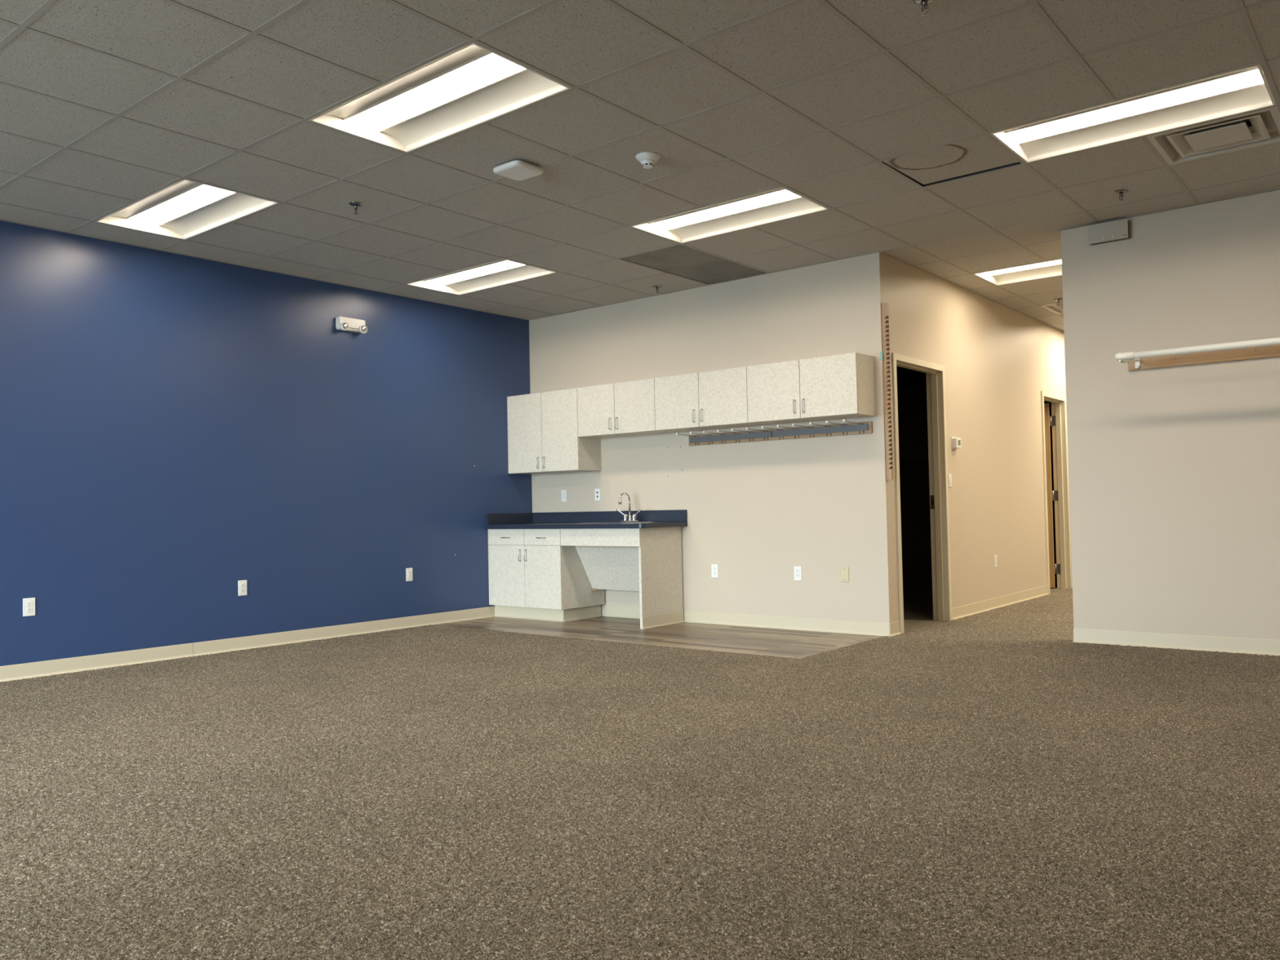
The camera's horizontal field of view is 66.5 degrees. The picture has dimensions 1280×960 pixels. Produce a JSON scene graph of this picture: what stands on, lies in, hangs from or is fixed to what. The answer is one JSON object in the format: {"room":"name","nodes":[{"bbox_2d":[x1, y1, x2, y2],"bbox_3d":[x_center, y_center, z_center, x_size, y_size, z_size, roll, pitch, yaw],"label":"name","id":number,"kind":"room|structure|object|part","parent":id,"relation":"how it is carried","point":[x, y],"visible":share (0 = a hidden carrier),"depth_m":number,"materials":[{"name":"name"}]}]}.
{"room":"empty office room","nodes":[
{"label":"empty office room","id":0,"kind":"room"},
{"bbox_2d":[0,220,532,666],"bbox_3d":[-4.630,-0.414,5.523,0.120,3.350,11.320,-3,-2,39],"label":"wall","id":1,"kind":"structure","parent":0,"point":[176,430],"depth_m":7.30,"materials":[{"name":"blue paint"}]},
{"bbox_2d":[22,597,35,616],"bbox_3d":[-3.905,0.812,6.246,0.009,0.115,0.070,-3,-2,39],"label":"wall outlet","id":2,"kind":"object","parent":1,"relation":"attached to","point":[28,604],"visible":1,"depth_m":6.24,"materials":[{"name":"white plastic"}]},
{"bbox_2d":[26,608,32,612],"bbox_3d":[-3.903,0.832,6.244,0.003,0.027,0.034,-3,-2,39],"label":"receptacle","id":3,"kind":"object","parent":2,"relation":"attached to","point":[28,610],"depth_m":6.24,"materials":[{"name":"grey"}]},
{"bbox_2d":[26,601,32,606],"bbox_3d":[-3.903,0.793,6.245,0.003,0.027,0.034,-3,-2,39],"label":"receptacle","id":4,"kind":"object","parent":2,"relation":"attached to","point":[28,603],"depth_m":6.24,"materials":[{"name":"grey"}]},
{"bbox_2d":[238,580,247,595],"bbox_3d":[-2.996,0.814,7.366,0.009,0.115,0.070,-3,-2,39],"label":"wall outlet","id":5,"kind":"object","parent":1,"relation":"attached to","point":[242,584],"visible":1,"depth_m":7.36,"materials":[{"name":"white plastic"}]},
{"bbox_2d":[0,606,494,681],"bbox_3d":[-4.750,1.204,5.181,0.013,0.098,10.670,-3,-2,39],"label":"baseboard","id":6,"kind":"structure","parent":1,"relation":"attached to","point":[46,668],"depth_m":7.23,"materials":[{"name":"beige plastic"}]},
{"bbox_2d":[335,316,367,333],"bbox_3d":[-2.403,-1.291,8.152,0.083,0.117,0.256,-3,-2,39],"label":"emergency light","id":7,"kind":"object","parent":1,"relation":"attached to","point":[348,324],"visible":1,"depth_m":8.13,"materials":[{"name":"white plastic"}]},
{"bbox_3d":[-2.429,-1.269,8.057,0.005,0.056,0.056,-3,-2,39],"label":"lamp glass","id":8,"kind":"part","parent":7,"relation":"part of","materials":[{"name":"silver metal"}]},
{"bbox_3d":[-2.316,-1.268,8.197,0.005,0.056,0.056,-3,-2,39],"label":"lamp glass","id":9,"kind":"part","parent":7,"relation":"part of","materials":[{"name":"silver metal"}]},
{"bbox_2d":[405,568,413,581],"bbox_3d":[-2.021,0.829,8.566,0.009,0.115,0.070,-3,-2,39],"label":"wall outlet","id":10,"kind":"object","parent":1,"relation":"attached to","point":[409,576],"visible":1,"depth_m":8.56,"materials":[{"name":"white plastic"}]},
{"bbox_2d":[408,570,411,578],"bbox_3d":[-2.019,0.829,8.564,0.002,0.067,0.034,-3,-2,39],"label":"receptacle","id":11,"kind":"object","parent":10,"relation":"attached to","point":[409,571],"depth_m":8.56,"materials":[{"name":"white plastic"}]},
{"bbox_2d":[0,0,1279,331],"bbox_3d":[1.895,-1.808,5.444,10.200,0.029,19.400,-3,-2,39],"label":"ceiling","id":12,"kind":"structure","parent":0,"point":[106,106],"depth_m":4.89,"materials":[{"name":"tile"}]},
{"bbox_2d":[94,178,279,239],"bbox_3d":[-2.851,-1.730,6.118,1.194,0.110,0.584,-3,-2,39],"label":"ceiling light","id":13,"kind":"object","parent":12,"relation":"attached to","point":[185,209],"visible":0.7,"depth_m":6.21,"materials":[{"name":"white plastic"}]},
{"bbox_2d":[348,201,363,214],"bbox_3d":[-1.752,-1.672,6.025,0.084,0.064,0.084,-3,-2,39],"label":"sprinkler","id":14,"kind":"object","parent":12,"relation":"attached to","point":[355,204],"visible":1,"depth_m":6.01,"materials":[{"name":"silver metal"}]},
{"bbox_2d":[308,42,570,152],"bbox_3d":[-0.959,-1.814,4.582,1.194,0.110,0.584,-3,-2,39],"label":"ceiling light","id":15,"kind":"object","parent":12,"relation":"attached to","point":[472,85],"visible":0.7,"depth_m":4.63,"materials":[{"name":"white plastic"}]},
{"bbox_2d":[406,258,556,295],"bbox_3d":[-1.314,-1.708,8.011,1.194,0.110,0.584,-3,-2,39],"label":"ceiling light","id":16,"kind":"object","parent":12,"relation":"attached to","point":[501,272],"visible":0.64,"depth_m":8.14,"materials":[{"name":"white plastic"}]},
{"bbox_2d":[493,160,543,180],"bbox_3d":[-0.676,-1.722,5.424,0.216,0.044,0.216,-3,-2,39],"label":"wireless access point","id":17,"kind":"object","parent":12,"relation":"attached to","point":[516,170],"visible":1,"depth_m":5.39,"materials":[{"name":"white plastic"}]},
{"bbox_2d":[635,151,660,168],"bbox_3d":[0.044,-1.731,5.316,0.136,0.062,0.136,-3,-2,39],"label":"smoke detector","id":18,"kind":"object","parent":12,"relation":"attached to","point":[647,159],"visible":1,"depth_m":5.28,"materials":[{"name":"white plastic"}]},
{"bbox_2d":[652,285,662,293],"bbox_3d":[0.149,-1.641,8.445,0.084,0.064,0.084,-3,-2,39],"label":"sprinkler","id":19,"kind":"object","parent":12,"relation":"attached to","point":[656,287],"visible":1,"depth_m":8.44,"materials":[{"name":"silver metal"}]},
{"bbox_2d":[620,244,764,284],"bbox_3d":[0.444,-1.724,7.757,0.584,0.054,1.187,-3,-2,39],"label":"ceiling vent","id":20,"kind":"object","parent":12,"relation":"in","point":[681,260],"visible":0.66,"depth_m":7.72,"materials":[{"name":"metal"}]},
{"bbox_3d":[0.444,-1.724,7.757,0.584,0.054,1.187,-3,-2,39],"label":"frame","id":21,"kind":"part","parent":20,"relation":"part of","materials":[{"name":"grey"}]},
{"bbox_2d":[630,186,828,243],"bbox_3d":[0.578,-1.791,6.475,1.194,0.110,0.584,-3,-2,39],"label":"ceiling light","id":22,"kind":"object","parent":12,"relation":"attached to","point":[780,203],"visible":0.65,"depth_m":6.57,"materials":[{"name":"white plastic"}]},
{"bbox_2d":[913,0,933,16],"bbox_3d":[1.081,-1.798,3.708,0.084,0.064,0.084,-3,-2,39],"label":"sprinkler","id":23,"kind":"object","parent":12,"relation":"attached to","point":[924,2],"visible":1,"depth_m":3.71,"materials":[{"name":"silver metal"}]},
{"bbox_2d":[883,135,1018,184],"bbox_3d":[1.760,-1.803,5.506,0.578,0.015,0.571,-3,-1,39],"label":"tile","id":24,"kind":"structure","parent":12,"relation":"attached to","point":[980,153],"depth_m":5.50,"materials":[{"name":"grey tile"}]},
{"bbox_2d":[973,259,1062,285],"bbox_3d":[3.446,-1.805,8.072,1.194,0.110,0.584,-3,-2,39],"label":"ceiling light","id":25,"kind":"object","parent":12,"relation":"attached to","point":[1053,268],"visible":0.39,"depth_m":8.38,"materials":[{"name":"white plastic"}]},
{"bbox_2d":[1041,302,1063,314],"bbox_3d":[4.363,-1.772,9.683,0.584,0.100,0.584,-3,-2,39],"label":"ceiling vent","id":26,"kind":"object","parent":12,"relation":"in","point":[1053,308],"visible":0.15,"depth_m":9.80,"materials":[{"name":"silver metal"}]},
{"bbox_2d":[1053,297,1062,306],"bbox_3d":[3.995,-1.696,9.328,0.084,0.064,0.084,-3,-2,39],"label":"sprinkler","id":27,"kind":"object","parent":12,"relation":"attached to","point":[1058,300],"visible":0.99,"depth_m":9.32,"materials":[{"name":"silver metal"}]},
{"bbox_2d":[1113,189,1128,201],"bbox_3d":[3.001,-1.769,6.091,0.084,0.064,0.084,-3,-2,39],"label":"sprinkler","id":28,"kind":"object","parent":12,"relation":"attached to","point":[1120,192],"visible":1,"depth_m":6.08,"materials":[{"name":"silver metal"}]},
{"bbox_2d":[991,64,1275,163],"bbox_3d":[2.470,-1.875,4.939,1.194,0.110,0.584,-3,-2,39],"label":"ceiling light","id":29,"kind":"object","parent":12,"relation":"attached to","point":[1246,89],"visible":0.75,"depth_m":4.99,"materials":[{"name":"white plastic"}]},
{"bbox_2d":[1146,106,1279,165],"bbox_3d":[3.091,-1.875,5.220,0.584,0.100,0.584,-3,-2,39],"label":"ceiling vent","id":30,"kind":"object","parent":12,"relation":"in","point":[1260,127],"visible":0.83,"depth_m":5.25,"materials":[{"name":"white metal"}]},
{"bbox_3d":[3.092,-1.832,5.218,0.280,0.010,0.280,-3,-2,39],"label":"plate","id":31,"kind":"part","parent":30,"relation":"part of","materials":[{"name":"grey paint"}]},
{"bbox_2d":[431,616,883,658],"bbox_3d":[-0.010,1.239,8.050,3.752,0.004,1.300,-3,-2,39],"label":"floor","id":32,"kind":"structure","parent":0,"point":[788,643],"depth_m":7.68,"materials":[{"name":"grey laminate"}]},
{"bbox_2d":[488,528,604,622],"bbox_3d":[-0.898,0.870,9.195,0.950,0.836,0.619,-3,-2,39],"label":"base cabinet","id":33,"kind":"object","parent":32,"relation":"on","point":[532,575],"visible":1,"depth_m":8.93,"materials":[{"name":"laminate"}]},
{"bbox_3d":[-1.244,0.532,9.137,0.469,0.148,0.019,-3,-2,39],"label":"drawer","id":34,"kind":"part","parent":33,"relation":"part of","materials":[{"name":"laminate"}]},
{"bbox_3d":[-1.236,0.893,9.127,0.469,0.567,0.019,-3,-2,39],"label":"door","id":35,"kind":"part","parent":33,"relation":"part of","materials":[{"name":"laminate"}]},
{"bbox_3d":[-0.882,0.516,8.844,0.456,0.148,0.019,-3,-2,39],"label":"drawer","id":36,"kind":"part","parent":33,"relation":"part of","materials":[{"name":"laminate"}]},
{"bbox_3d":[-0.875,0.877,8.834,0.456,0.567,0.019,-3,-2,39],"label":"door","id":37,"kind":"part","parent":33,"relation":"part of","materials":[{"name":"laminate"}]},
{"bbox_2d":[484,509,687,528],"bbox_3d":[-0.528,0.362,8.913,1.920,0.145,0.630,-3,-2,39],"label":"countertop","id":38,"kind":"structure","parent":33,"relation":"on","point":[665,518],"depth_m":9.05,"materials":[{"name":"blue laminate"}]},
{"bbox_2d":[574,521,657,524],"bbox_3d":[-0.210,0.438,8.666,0.556,0.124,0.496,-3,-2,39],"label":"sink","id":39,"kind":"object","parent":38,"relation":"in","point":[609,522],"visible":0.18,"depth_m":8.64,"materials":[{"name":"silver metal"}]},
{"bbox_2d":[616,492,642,522],"bbox_3d":[-0.100,0.245,8.793,0.206,0.268,0.225,-1,-2,-9],"label":"faucet","id":40,"kind":"object","parent":38,"relation":"on","point":[633,519],"visible":1,"depth_m":8.79,"materials":[{"name":"silver metal"}]},
{"bbox_3d":[-0.161,0.316,8.856,0.120,0.112,0.043,-3,-2,39],"label":"handle","id":41,"kind":"part","parent":40,"relation":"part of","materials":[{"name":"silver metal"}]},
{"bbox_3d":[-0.130,0.239,8.756,0.042,0.258,0.160,-3,-2,39],"label":"spout","id":42,"kind":"part","parent":40,"relation":"part of","materials":[{"name":"silver metal"}]},
{"bbox_3d":[-0.090,0.373,8.798,0.200,0.012,0.052,-3,-2,39],"label":"plate","id":43,"kind":"part","parent":40,"relation":"part of","materials":[{"name":"silver metal"}]},
{"bbox_3d":[-0.022,0.310,8.744,0.120,0.112,0.043,-3,-2,39],"label":"handle","id":44,"kind":"part","parent":40,"relation":"part of","materials":[{"name":"silver metal"}]},
{"bbox_2d":[560,526,684,629],"bbox_3d":[-0.160,0.839,8.618,0.920,0.837,0.586,-3,-2,39],"label":"base cabinet","id":45,"kind":"object","parent":32,"relation":"on","point":[646,561],"visible":0.98,"depth_m":8.44,"materials":[{"name":"laminate"}]},
{"bbox_3d":[-0.175,0.755,8.636,0.879,0.463,0.272,-3,-2,39],"label":"knee panel","id":46,"kind":"part","parent":45,"relation":"part of","materials":[{"name":"laminate"}]},
{"bbox_3d":[0.182,0.824,8.351,0.025,0.837,0.570,-3,-2,39],"label":"panel","id":47,"kind":"part","parent":45,"relation":"part of","materials":[{"name":"laminate"}]},
{"bbox_2d":[528,252,896,623],"bbox_3d":[0.416,-0.429,8.639,3.785,3.350,0.120,-3,-2,39],"label":"wall","id":48,"kind":"structure","parent":0,"point":[758,511],"depth_m":8.14,"materials":[{"name":"beige paint"}]},
{"bbox_2d":[506,387,601,474],"bbox_3d":[-0.843,-0.452,9.356,0.928,0.754,0.354,-3,-2,39],"label":"upper cabinet","id":49,"kind":"object","parent":48,"relation":"attached to","point":[543,437],"visible":0.99,"depth_m":9.19,"materials":[{"name":"laminate"}]},
{"bbox_3d":[-1.107,-0.446,9.399,0.462,0.752,0.019,-3,-2,39],"label":"door","id":50,"kind":"part","parent":49,"relation":"part of","materials":[{"name":"laminate"}]},
{"bbox_3d":[-0.746,-0.462,9.106,0.460,0.752,0.019,-3,-2,39],"label":"door","id":51,"kind":"part","parent":49,"relation":"part of","materials":[{"name":"laminate"}]},
{"bbox_2d":[561,489,566,502],"bbox_3d":[-0.739,0.155,9.487,0.070,0.115,0.009,-3,-2,39],"label":"wall outlet","id":52,"kind":"object","parent":48,"relation":"attached to","point":[563,491],"visible":1,"depth_m":9.48,"materials":[{"name":"white plastic"}]},
{"bbox_2d":[594,488,600,501],"bbox_3d":[-0.401,0.139,9.214,0.070,0.115,0.007,-3,-2,39],"label":"outlet","id":53,"kind":"object","parent":48,"relation":"attached to","point":[597,491],"visible":1,"depth_m":9.21,"materials":[{"name":"white plastic"}]},
{"bbox_2d":[532,509,687,523],"bbox_3d":[-0.328,0.345,9.144,1.899,0.106,0.020,-3,-2,39],"label":"backsplash","id":54,"kind":"structure","parent":48,"relation":"attached to","point":[660,516],"depth_m":9.13,"materials":[{"name":"blue laminate"}]},
{"bbox_2d":[577,377,677,438],"bbox_3d":[-0.135,-0.634,8.783,0.901,0.453,0.354,-3,-2,39],"label":"upper cabinet","id":55,"kind":"object","parent":48,"relation":"attached to","point":[621,409],"visible":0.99,"depth_m":8.66,"materials":[{"name":"laminate"}]},
{"bbox_3d":[-0.396,-0.627,8.823,0.442,0.451,0.019,-3,-2,39],"label":"door","id":56,"kind":"part","parent":55,"relation":"part of","materials":[{"name":"laminate"}]},
{"bbox_3d":[-0.046,-0.643,8.539,0.453,0.451,0.019,-3,-2,39],"label":"door","id":57,"kind":"part","parent":55,"relation":"part of","materials":[{"name":"laminate"}]},
{"bbox_2d":[654,366,768,431],"bbox_3d":[0.580,-0.666,8.203,0.937,0.453,0.354,-3,-2,39],"label":"upper cabinet","id":58,"kind":"object","parent":48,"relation":"attached to","point":[717,399],"visible":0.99,"depth_m":8.08,"materials":[{"name":"laminate"}]},
{"bbox_3d":[0.311,-0.659,8.249,0.460,0.451,0.019,-3,-2,39],"label":"door","id":59,"kind":"part","parent":58,"relation":"part of","materials":[{"name":"laminate"}]},
{"bbox_3d":[0.505,-0.535,8.056,0.008,0.108,0.034,-3,-2,39],"label":"handle","id":60,"kind":"part","parent":58,"relation":"part of","materials":[{"name":"silver metal"}]},
{"bbox_3d":[0.676,-0.675,7.953,0.471,0.451,0.019,-3,-2,39],"label":"door","id":61,"kind":"part","parent":58,"relation":"part of","materials":[{"name":"laminate"}]},
{"bbox_2d":[711,564,718,577],"bbox_3d":[0.639,0.779,8.360,0.070,0.115,0.009,-3,-2,39],"label":"wall outlet","id":62,"kind":"object","parent":48,"relation":"attached to","point":[714,567],"visible":1,"depth_m":8.35,"materials":[{"name":"white plastic"}]},
{"bbox_2d":[605,605,889,636],"bbox_3d":[0.778,1.177,8.240,2.830,0.098,0.013,-3,-2,39],"label":"baseboard","id":63,"kind":"structure","parent":48,"relation":"attached to","point":[873,628],"depth_m":7.98,"materials":[{"name":"beige plastic"}]},
{"bbox_2d":[675,419,872,445],"bbox_3d":[1.006,-0.375,7.877,1.727,0.094,0.317,-3,-2,39],"label":"rack","id":64,"kind":"object","parent":48,"relation":"attached to","point":[851,428],"visible":1,"depth_m":7.90,"materials":[{"name":"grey metal"}]},
{"bbox_2d":[793,566,801,580],"bbox_3d":[1.268,0.751,7.850,0.070,0.115,0.009,-3,-2,39],"label":"wall outlet","id":65,"kind":"object","parent":48,"relation":"attached to","point":[797,570],"visible":1,"depth_m":7.84,"materials":[{"name":"white plastic"}]},
{"bbox_2d":[795,568,799,577],"bbox_3d":[1.266,0.751,7.848,0.034,0.067,0.002,-3,-2,39],"label":"receptacle","id":66,"kind":"object","parent":65,"relation":"attached to","point":[797,570],"depth_m":7.85,"materials":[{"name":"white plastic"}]},
{"bbox_2d":[746,352,876,424],"bbox_3d":[1.315,-0.698,7.606,0.954,0.453,0.354,-3,-2,39],"label":"upper cabinet","id":67,"kind":"object","parent":48,"relation":"attached to","point":[839,386],"visible":1,"depth_m":7.44,"materials":[{"name":"laminate"}]},
{"bbox_3d":[1.045,-0.691,7.653,0.474,0.451,0.019,-3,-2,39],"label":"door","id":68,"kind":"part","parent":67,"relation":"part of","materials":[{"name":"laminate"}]},
{"bbox_3d":[1.184,-0.565,7.505,0.008,0.108,0.034,-3,-2,39],"label":"handle","id":69,"kind":"part","parent":67,"relation":"part of","materials":[{"name":"silver metal"}]},
{"bbox_3d":[1.416,-0.708,7.352,0.474,0.451,0.019,-3,-2,39],"label":"door","id":70,"kind":"part","parent":67,"relation":"part of","materials":[{"name":"laminate"}]},
{"bbox_2d":[840,566,848,582],"bbox_3d":[1.590,0.733,7.589,0.070,0.115,0.007,-3,-2,39],"label":"blank plate","id":71,"kind":"object","parent":48,"relation":"attached to","point":[844,571],"visible":1,"depth_m":7.59,"materials":[{"name":"beige plastic"}]},
{"bbox_2d":[879,351,883,360],"bbox_3d":[1.831,-0.942,7.417,0.026,0.075,0.001,-3,-2,39],"label":"tape","id":72,"kind":"object","parent":48,"relation":"attached to","point":[881,352],"visible":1,"depth_m":7.42,"materials":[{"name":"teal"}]},
{"bbox_2d":[881,302,893,479],"bbox_3d":[1.878,-0.675,7.414,0.044,1.343,0.033,-3,-2,39],"label":"strip","id":73,"kind":"object","parent":48,"relation":"attached to","point":[885,311],"visible":1,"depth_m":7.40,"materials":[{"name":"brown wood"}]},
{"bbox_2d":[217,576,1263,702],"bbox_3d":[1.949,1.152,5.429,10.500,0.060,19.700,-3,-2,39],"label":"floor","id":74,"kind":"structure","parent":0,"point":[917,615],"depth_m":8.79,"materials":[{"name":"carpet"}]},
{"bbox_2d":[0,587,1279,959],"bbox_3d":[1.690,1.158,6.606,8.186,0.007,11.800,-3,-2,39],"label":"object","id":75,"kind":"structure","parent":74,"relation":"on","point":[959,788],"depth_m":3.31,"materials":[{"name":"carpet"}]},
{"bbox_2d":[896,365,1057,601],"bbox_3d":[2.683,-0.407,11.049,3.065,3.350,6.480,-3,-2,39],"label":"wall","id":76,"kind":"structure","parent":0,"point":[916,542],"depth_m":10.03,"materials":[{"name":"grey"}]},
{"bbox_2d":[902,590,933,601],"bbox_3d":[2.297,1.209,10.434,2.970,0.098,0.010,-3,-2,39],"label":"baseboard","id":77,"kind":"structure","parent":76,"relation":"attached to","point":[907,595],"depth_m":9.99,"materials":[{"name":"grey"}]},
{"bbox_2d":[885,255,1071,621],"bbox_3d":[4.423,-0.454,10.667,0.120,3.350,8.080,-3,-2,39],"label":"wall","id":78,"kind":"structure","parent":0,"point":[997,360],"depth_m":9.07,"materials":[{"name":"beige paint"}]},
{"bbox_2d":[892,352,952,633],"bbox_3d":[2.244,0.106,7.952,0.146,2.165,1.020,-3,-2,39],"label":"door frame","id":79,"kind":"structure","parent":78,"relation":"in","point":[935,373],"depth_m":8.28,"materials":[{"name":"beige paint"}]},
{"bbox_3d":[2.496,0.189,8.338,0.036,0.120,0.002,-3,-2,39],"label":"strike plate","id":80,"kind":"part","parent":79,"relation":"part of","materials":[{"name":"black metal"}]},
{"bbox_2d":[947,473,951,487],"bbox_3d":[2.656,0.003,8.362,0.010,0.115,0.070,-3,-2,39],"label":"light switch","id":81,"kind":"object","parent":78,"relation":"attached to","point":[949,475],"visible":1,"depth_m":8.35,"materials":[{"name":"white plastic"}]},
{"bbox_2d":[951,436,961,449],"bbox_3d":[2.737,-0.319,8.447,0.051,0.104,0.110,-3,-2,39],"label":"thermostat","id":82,"kind":"object","parent":78,"relation":"attached to","point":[955,442],"visible":1,"depth_m":8.42,"materials":[{"name":"white plastic"}]},
{"bbox_3d":[2.720,-0.318,8.461,0.008,0.104,0.110,-3,-2,39],"label":"plate","id":83,"kind":"part","parent":82,"relation":"part of","materials":[{"name":"white plastic"}]},
{"bbox_2d":[889,579,1072,636],"bbox_3d":[4.470,1.166,10.531,0.013,0.098,8.200,-3,-2,39],"label":"baseboard","id":84,"kind":"structure","parent":78,"relation":"attached to","point":[974,608],"depth_m":9.03,"materials":[{"name":"beige plastic"}]},
{"bbox_2d":[994,555,997,567],"bbox_3d":[3.336,0.762,9.159,0.009,0.115,0.070,-3,-2,39],"label":"wall outlet","id":85,"kind":"object","parent":78,"relation":"attached to","point":[995,556],"visible":1,"depth_m":9.15,"materials":[{"name":"white plastic"}]},
{"bbox_2d":[1040,391,1071,594],"bbox_3d":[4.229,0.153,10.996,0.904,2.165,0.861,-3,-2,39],"label":"door frame","id":86,"kind":"structure","parent":78,"relation":"in","point":[1061,493],"depth_m":11.05,"materials":[{"name":"beige paint"}]},
{"bbox_2d":[1060,190,1279,643],"bbox_3d":[5.073,-0.622,5.323,5.197,3.350,0.130,-3,-2,39],"label":"wall","id":87,"kind":"structure","parent":0,"point":[1174,472],"depth_m":6.47,"materials":[{"name":"beige paint"}]},
{"bbox_2d":[1087,218,1129,244],"bbox_3d":[3.221,-1.701,6.714,0.254,0.128,0.066,-3,-2,39],"label":"wall speaker","id":88,"kind":"object","parent":87,"relation":"attached to","point":[1117,230],"visible":1,"depth_m":6.69,"materials":[{"name":"grey plastic"}]},
{"bbox_2d":[1072,627,1279,655],"bbox_3d":[5.098,1.001,5.275,5.210,0.098,0.143,-3,-2,39],"label":"baseboard","id":89,"kind":"structure","parent":87,"relation":"attached to","point":[1196,642],"depth_m":6.44,"materials":[{"name":"beige plastic"}]},
{"bbox_2d":[1115,337,1279,370],"bbox_3d":[4.096,-0.830,5.697,2.400,0.092,0.525,-3,-2,39],"label":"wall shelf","id":90,"kind":"object","parent":87,"relation":"attached to","point":[1270,347],"visible":1,"depth_m":6.20,"materials":[{"name":"white metal"}]},
{"bbox_3d":[3.213,-0.782,6.417,0.016,0.074,0.462,-3,-2,39],"label":"arm","id":91,"kind":"part","parent":90,"relation":"part of","materials":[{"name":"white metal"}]}
]}

